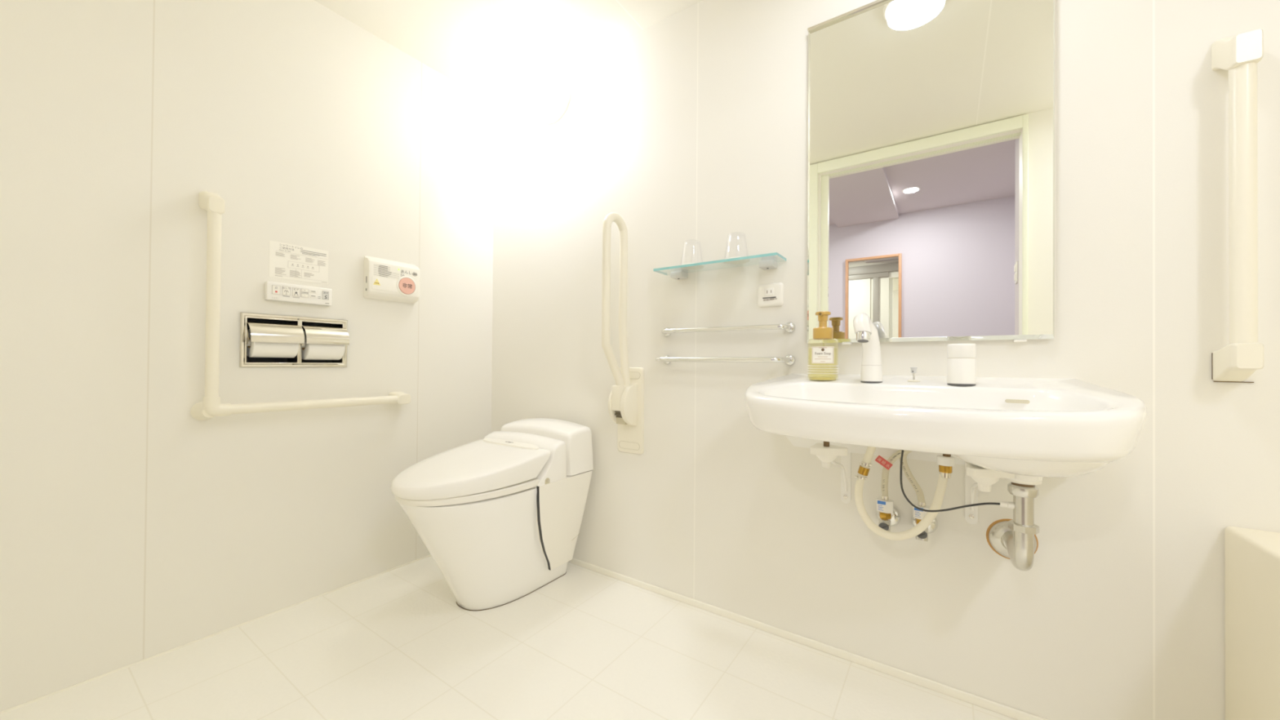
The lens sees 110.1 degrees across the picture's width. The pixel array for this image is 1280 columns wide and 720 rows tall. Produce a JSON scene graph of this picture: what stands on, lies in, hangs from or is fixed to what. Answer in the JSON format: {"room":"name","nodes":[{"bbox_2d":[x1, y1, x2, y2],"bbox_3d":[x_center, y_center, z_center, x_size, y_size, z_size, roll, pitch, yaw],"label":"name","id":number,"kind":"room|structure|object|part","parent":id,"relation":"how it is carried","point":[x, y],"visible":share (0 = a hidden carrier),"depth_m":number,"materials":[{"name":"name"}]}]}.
{"room":"accessible bathroom","nodes":[
{"label":"accessible bathroom","id":0,"kind":"room"},
{"bbox_2d":[0,0,494,711],"bbox_3d":[-1.295,-0.225,1.669,0.140,2.225,1.671,0,-1,34],"label":"wall","id":1,"kind":"structure","parent":0,"point":[135,527],"depth_m":1.41,"materials":[{"name":"white paint"}]},
{"bbox_2d":[0,555,431,714],"bbox_3d":[-1.245,0.885,1.620,0.004,0.006,1.671,0,-1,34],"label":"baseboard","id":2,"kind":"structure","parent":1,"relation":"attached to","point":[425,557],"depth_m":1.38,"materials":[{"name":"white plastic"}]},
{"bbox_2d":[239,311,349,367],"bbox_3d":[-1.256,-0.066,1.634,0.148,0.184,0.322,0,-1,34],"label":"paper holder","id":3,"kind":"object","parent":1,"relation":"attached to","point":[264,327],"visible":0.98,"depth_m":1.60,"materials":[{"name":"silver metal"}]},
{"bbox_2d":[246,328,298,357],"bbox_3d":[-1.290,-0.057,1.570,0.098,0.097,0.126,0,-1,34],"label":"toilet paper roll","id":4,"kind":"object","parent":3,"relation":"in","point":[256,349],"visible":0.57,"depth_m":1.54,"materials":[{"name":"white paper"}]},
{"bbox_2d":[246,321,304,344],"bbox_3d":[-1.266,-0.091,1.554,0.072,0.078,0.148,0,-1,34],"label":"hood","id":5,"kind":"object","parent":3,"relation":"attached to","point":[260,331],"depth_m":1.53,"materials":[{"name":"silver metal"}]},
{"bbox_2d":[301,330,345,359],"bbox_3d":[-1.204,-0.054,1.694,0.107,0.106,0.117,0,-1,34],"label":"toilet paper roll","id":6,"kind":"object","parent":3,"relation":"in","point":[311,351],"visible":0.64,"depth_m":1.66,"materials":[{"name":"white paper"}]},
{"bbox_2d":[301,324,349,346],"bbox_3d":[-1.181,-0.089,1.678,0.072,0.078,0.139,0,-1,34],"label":"hood","id":7,"kind":"object","parent":3,"relation":"attached to","point":[321,335],"depth_m":1.66,"materials":[{"name":"silver metal"}]},
{"bbox_2d":[268,240,328,284],"bbox_3d":[-1.236,-0.352,1.629,0.002,0.126,0.180,0,-1,34],"label":"instruction sheet","id":8,"kind":"object","parent":1,"relation":"attached to","point":[286,261],"visible":1,"depth_m":1.62,"materials":[{"name":"white paper"}]},
{"bbox_2d":[264,280,332,306],"bbox_3d":[-1.228,-0.238,1.617,0.028,0.064,0.198,0,-1,34],"label":"control panel","id":9,"kind":"object","parent":1,"relation":"attached to","point":[273,291],"visible":1,"depth_m":1.60,"materials":[{"name":"white plastic"}]},
{"bbox_2d":[190,191,411,420],"bbox_3d":[-1.176,-0.168,1.645,0.087,0.726,0.662,0,-1,34],"label":"grab bar","id":10,"kind":"object","parent":1,"relation":"attached to","point":[211,406],"visible":1,"depth_m":1.39,"materials":[{"name":"beige plastic"}]},
{"bbox_2d":[364,255,420,303],"bbox_3d":[-1.034,-0.335,1.879,0.055,0.172,0.211,0,-1,34],"label":"emergency call button","id":11,"kind":"object","parent":1,"relation":"attached to","point":[384,279],"visible":1,"depth_m":1.86,"materials":[{"name":"white plastic"}]},
{"bbox_3d":[-1.043,-0.308,1.833,0.004,0.050,0.104,0,-1,34],"label":"name plate","id":12,"kind":"part","parent":11,"relation":"part of","materials":[{"name":"white plastic"}]},
{"bbox_2d":[0,555,1016,719],"bbox_3d":[0.263,0.923,0.645,3.792,0.060,1.771,0,-1,34],"label":"floor","id":13,"kind":"structure","parent":0,"point":[397,644],"depth_m":1.29,"materials":[{"name":"beige tile"}]},
{"bbox_2d":[391,417,593,610],"bbox_3d":[-0.573,0.576,1.710,0.446,0.636,0.709,0,-1,34],"label":"toilet","id":14,"kind":"object","parent":13,"relation":"on","point":[500,514],"visible":1,"depth_m":1.60,"materials":[{"name":"white ceramic"}]},
{"bbox_3d":[-0.653,0.448,1.596,0.426,0.032,0.398,0,-1,34],"label":"seat","id":15,"kind":"part","parent":14,"relation":"part of","materials":[{"name":"white plastic"}]},
{"bbox_3d":[-0.639,0.388,1.615,0.433,0.106,0.472,0,-1,34],"label":"lid","id":16,"kind":"part","parent":14,"relation":"part of","materials":[{"name":"white plastic"}]},
{"bbox_3d":[-0.575,0.680,1.710,0.418,0.428,0.656,0,-1,34],"label":"bowl","id":17,"kind":"part","parent":14,"relation":"part of","materials":[{"name":"white ceramic"}]},
{"bbox_3d":[-0.413,0.359,1.945,0.443,0.195,0.147,0,-1,34],"label":"tank","id":18,"kind":"part","parent":14,"relation":"part of","materials":[{"name":"white ceramic"}]},
{"bbox_2d":[1224,526,1279,719],"bbox_3d":[1.344,0.621,0.389,0.821,0.558,0.775,0,-1,34],"label":"bathtub","id":19,"kind":"object","parent":13,"relation":"on","point":[1251,556],"visible":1,"depth_m":0.85,"materials":[{"name":"beige plastic"}]},
{"bbox_2d":[314,0,702,104],"bbox_3d":[0.281,-1.357,0.662,3.792,0.050,1.771,0,-1,34],"label":"ceiling","id":20,"kind":"structure","parent":0,"point":[487,47],"depth_m":1.80,"materials":[{"name":"white paint"}]},
{"bbox_2d":[491,0,1279,719],"bbox_3d":[0.745,-0.211,1.343,3.792,2.225,0.100,0,-1,34],"label":"wall","id":21,"kind":"structure","parent":0,"point":[693,124],"depth_m":1.28,"materials":[{"name":"white paint"}]},
{"bbox_2d":[601,212,644,454],"bbox_3d":[-0.083,-0.096,1.743,0.126,0.943,0.175,0,-1,34],"label":"support rail","id":22,"kind":"object","parent":21,"relation":"attached to","point":[626,397],"visible":1,"depth_m":1.76,"materials":[{"name":"beige plastic"}]},
{"bbox_3d":[-0.039,0.203,1.808,0.126,0.346,0.011,0,-1,34],"label":"wall plate","id":23,"kind":"part","parent":22,"relation":"part of","materials":[{"name":"beige plastic"}]},
{"bbox_2d":[653,252,786,279],"bbox_3d":[0.265,-0.322,1.552,0.454,0.042,0.100,0,-1,34],"label":"glass shelf","id":24,"kind":"object","parent":21,"relation":"attached to","point":[769,261],"visible":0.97,"depth_m":1.48,"materials":[{"name":"clear glass"}]},
{"bbox_2d":[680,262,704,269],"bbox_3d":[0.185,-0.336,1.607,0.090,0.005,0.090,0,-1,34],"label":"coaster","id":25,"kind":"object","parent":24,"relation":"on","point":[695,267],"visible":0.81,"depth_m":1.61,"materials":[{"name":"white paper"}]},
{"bbox_2d":[680,239,702,265],"bbox_3d":[0.186,-0.382,1.607,0.081,0.088,0.081,0,-1,34],"label":"drinking glass","id":26,"kind":"object","parent":25,"relation":"on","point":[690,239],"visible":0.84,"depth_m":1.59,"materials":[{"name":"clear glass"}]},
{"bbox_2d":[723,257,750,264],"bbox_3d":[0.325,-0.335,1.511,0.090,0.005,0.090,0,-1,34],"label":"coaster","id":27,"kind":"object","parent":24,"relation":"on","point":[746,260],"visible":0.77,"depth_m":1.51,"materials":[{"name":"white paper"}]},
{"bbox_2d":[724,231,748,257],"bbox_3d":[0.325,-0.381,1.511,0.081,0.088,0.081,0,-1,34],"label":"drinking glass","id":28,"kind":"object","parent":27,"relation":"on","point":[733,232],"visible":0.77,"depth_m":1.50,"materials":[{"name":"clear glass"}]},
{"bbox_2d":[655,354,795,365],"bbox_3d":[0.267,-0.001,1.544,0.500,0.036,0.104,0,-1,34],"label":"towel bar","id":29,"kind":"object","parent":21,"relation":"attached to","point":[789,360],"visible":1,"depth_m":1.46,"materials":[{"name":"silver metal"}]},
{"bbox_2d":[661,321,795,337],"bbox_3d":[0.280,-0.106,1.564,0.500,0.036,0.058,0,-1,34],"label":"towel bar","id":30,"kind":"object","parent":21,"relation":"attached to","point":[789,327],"visible":1,"depth_m":1.51,"materials":[{"name":"silver metal"}]},
{"bbox_2d":[757,282,783,307],"bbox_3d":[0.433,-0.216,1.489,0.085,0.078,0.012,0,-1,34],"label":"power outlet","id":31,"kind":"object","parent":21,"relation":"attached to","point":[769,295],"visible":1,"depth_m":1.48,"materials":[{"name":"white plastic"}]},
{"bbox_2d":[764,288,773,295],"bbox_3d":[0.429,-0.226,1.488,0.031,0.024,0.003,0,-1,34],"label":"socket","id":32,"kind":"object","parent":31,"relation":"attached to","point":[767,291],"depth_m":1.49,"materials":[{"name":"white plastic"}]},
{"bbox_2d":[568,557,1047,719],"bbox_3d":[0.223,0.888,1.621,2.422,0.024,0.008,0,-1,34],"label":"baseboard","id":33,"kind":"structure","parent":21,"relation":"attached to","point":[1017,714],"depth_m":1.36,"materials":[{"name":"beige plastic"}]},
{"bbox_2d":[809,440,851,503],"bbox_3d":[0.544,0.307,1.228,0.083,0.250,0.306,0,-1,34],"label":"bracket","id":34,"kind":"object","parent":21,"relation":"attached to","point":[826,452],"visible":0.79,"depth_m":1.16,"materials":[{"name":"white plastic"}]},
{"bbox_2d":[875,495,901,531],"bbox_3d":[0.688,0.428,1.250,0.063,0.104,0.104,0,-1,34],"label":"valve","id":35,"kind":"object","parent":21,"relation":"attached to","point":[888,516],"visible":0.91,"depth_m":1.23,"materials":[{"name":"silver metal"}]},
{"bbox_2d":[875,449,911,497],"bbox_3d":[0.698,0.291,1.207,0.110,0.173,0.038,0,-1,43],"label":"supply hose","id":36,"kind":"object","parent":35,"relation":"attached to","point":[886,464],"visible":0.83,"depth_m":1.22,"materials":[{"name":"beige plastic"}]},
{"bbox_2d":[911,502,937,541],"bbox_3d":[0.760,0.429,1.200,0.063,0.104,0.104,0,-1,34],"label":"valve","id":37,"kind":"object","parent":21,"relation":"attached to","point":[917,515],"visible":0.58,"depth_m":1.18,"materials":[{"name":"silver metal"}]},
{"bbox_2d":[899,450,925,502],"bbox_3d":[0.727,0.293,1.196,0.060,0.175,0.035,0,-1,34],"label":"supply hose","id":38,"kind":"object","parent":37,"relation":"attached to","point":[920,495],"visible":0.67,"depth_m":1.20,"materials":[{"name":"beige plastic"}]},
{"bbox_2d":[807,0,1054,344],"bbox_3d":[0.771,-0.546,1.254,0.582,1.000,0.024,0,-1,34],"label":"mirror","id":39,"kind":"object","parent":21,"relation":"attached to","point":[931,201],"visible":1,"depth_m":1.22,"materials":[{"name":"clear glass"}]},
{"bbox_3d":[0.775,-1.042,1.258,0.582,0.008,0.024,0,-1,34],"label":"rail","id":40,"kind":"part","parent":39,"relation":"part of","materials":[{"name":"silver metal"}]},
{"bbox_2d":[744,343,1146,482],"bbox_3d":[0.633,0.113,1.064,0.772,0.308,0.480,0,-1,34],"label":"basin","id":41,"kind":"object","parent":21,"relation":"attached to","point":[1031,429],"depth_m":0.91,"materials":[{"name":"white ceramic"}]},
{"bbox_2d":[807,311,838,380],"bbox_3d":[0.528,-0.040,1.293,0.084,0.197,0.084,0,-1,34],"label":"soap bottle","id":42,"kind":"object","parent":41,"relation":"on","point":[820,354],"visible":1,"depth_m":1.27,"materials":[{"name":"yellow plastic"}]},
{"bbox_2d":[853,312,882,383],"bbox_3d":[0.597,-0.032,1.183,0.126,0.187,0.058,1,-1,-43],"label":"faucet","id":43,"kind":"object","parent":41,"relation":"on","point":[866,332],"visible":1,"depth_m":1.18,"materials":[{"name":"white plastic"}]},
{"bbox_2d":[854,446,955,540],"bbox_3d":[0.677,0.327,1.155,0.222,0.277,0.052,0,-1,37],"label":"hose","id":44,"kind":"object","parent":41,"relation":"hanging from","point":[945,462],"visible":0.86,"depth_m":1.13,"materials":[{"name":"beige plastic"}]},
{"bbox_2d":[907,367,919,382],"bbox_3d":[0.718,0.037,1.174,0.029,0.038,0.029,0,-1,34],"label":"rod","id":45,"kind":"object","parent":41,"relation":"on","point":[913,370],"visible":1,"depth_m":1.17,"materials":[{"name":"silver metal"}]},
{"bbox_3d":[0.718,0.026,1.174,0.017,0.016,0.017,0,-1,34],"label":"knob","id":46,"kind":"part","parent":45,"relation":"part of","materials":[{"name":"silver metal"}]},
{"bbox_2d":[899,449,1014,511],"bbox_3d":[0.726,0.281,1.035,0.220,0.163,0.017,0,-1,44],"label":"cable","id":47,"kind":"object","parent":41,"relation":"hanging from","point":[1008,504],"visible":0.87,"depth_m":1.04,"materials":[{"name":"black plastic"}]},
{"bbox_3d":[0.782,0.012,1.091,0.058,0.102,0.058,0,-1,34],"label":"mixer handle","id":48,"kind":"part","parent":41,"relation":"part of","materials":[{"name":"white plastic"}]},
{"bbox_2d":[986,478,1041,571],"bbox_3d":[0.872,0.379,1.033,0.103,0.253,0.255,0,-1,34],"label":"trap","id":49,"kind":"object","parent":41,"relation":"attached to","point":[1015,540],"visible":0.95,"depth_m":0.95,"materials":[{"name":"silver metal"}]},
{"bbox_2d":[964,461,1014,524],"bbox_3d":[0.807,0.310,1.047,0.085,0.241,0.306,0,-1,34],"label":"bracket","id":50,"kind":"object","parent":21,"relation":"attached to","point":[976,477],"visible":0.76,"depth_m":0.96,"materials":[{"name":"white plastic"}]},
{"bbox_2d":[1211,29,1264,382],"bbox_3d":[1.220,-0.317,0.907,0.056,0.727,0.083,0,-1,34],"label":"vertical grab bar","id":51,"kind":"object","parent":21,"relation":"attached to","point":[1240,55],"visible":1,"depth_m":0.89,"materials":[{"name":"beige plastic"}]}
]}

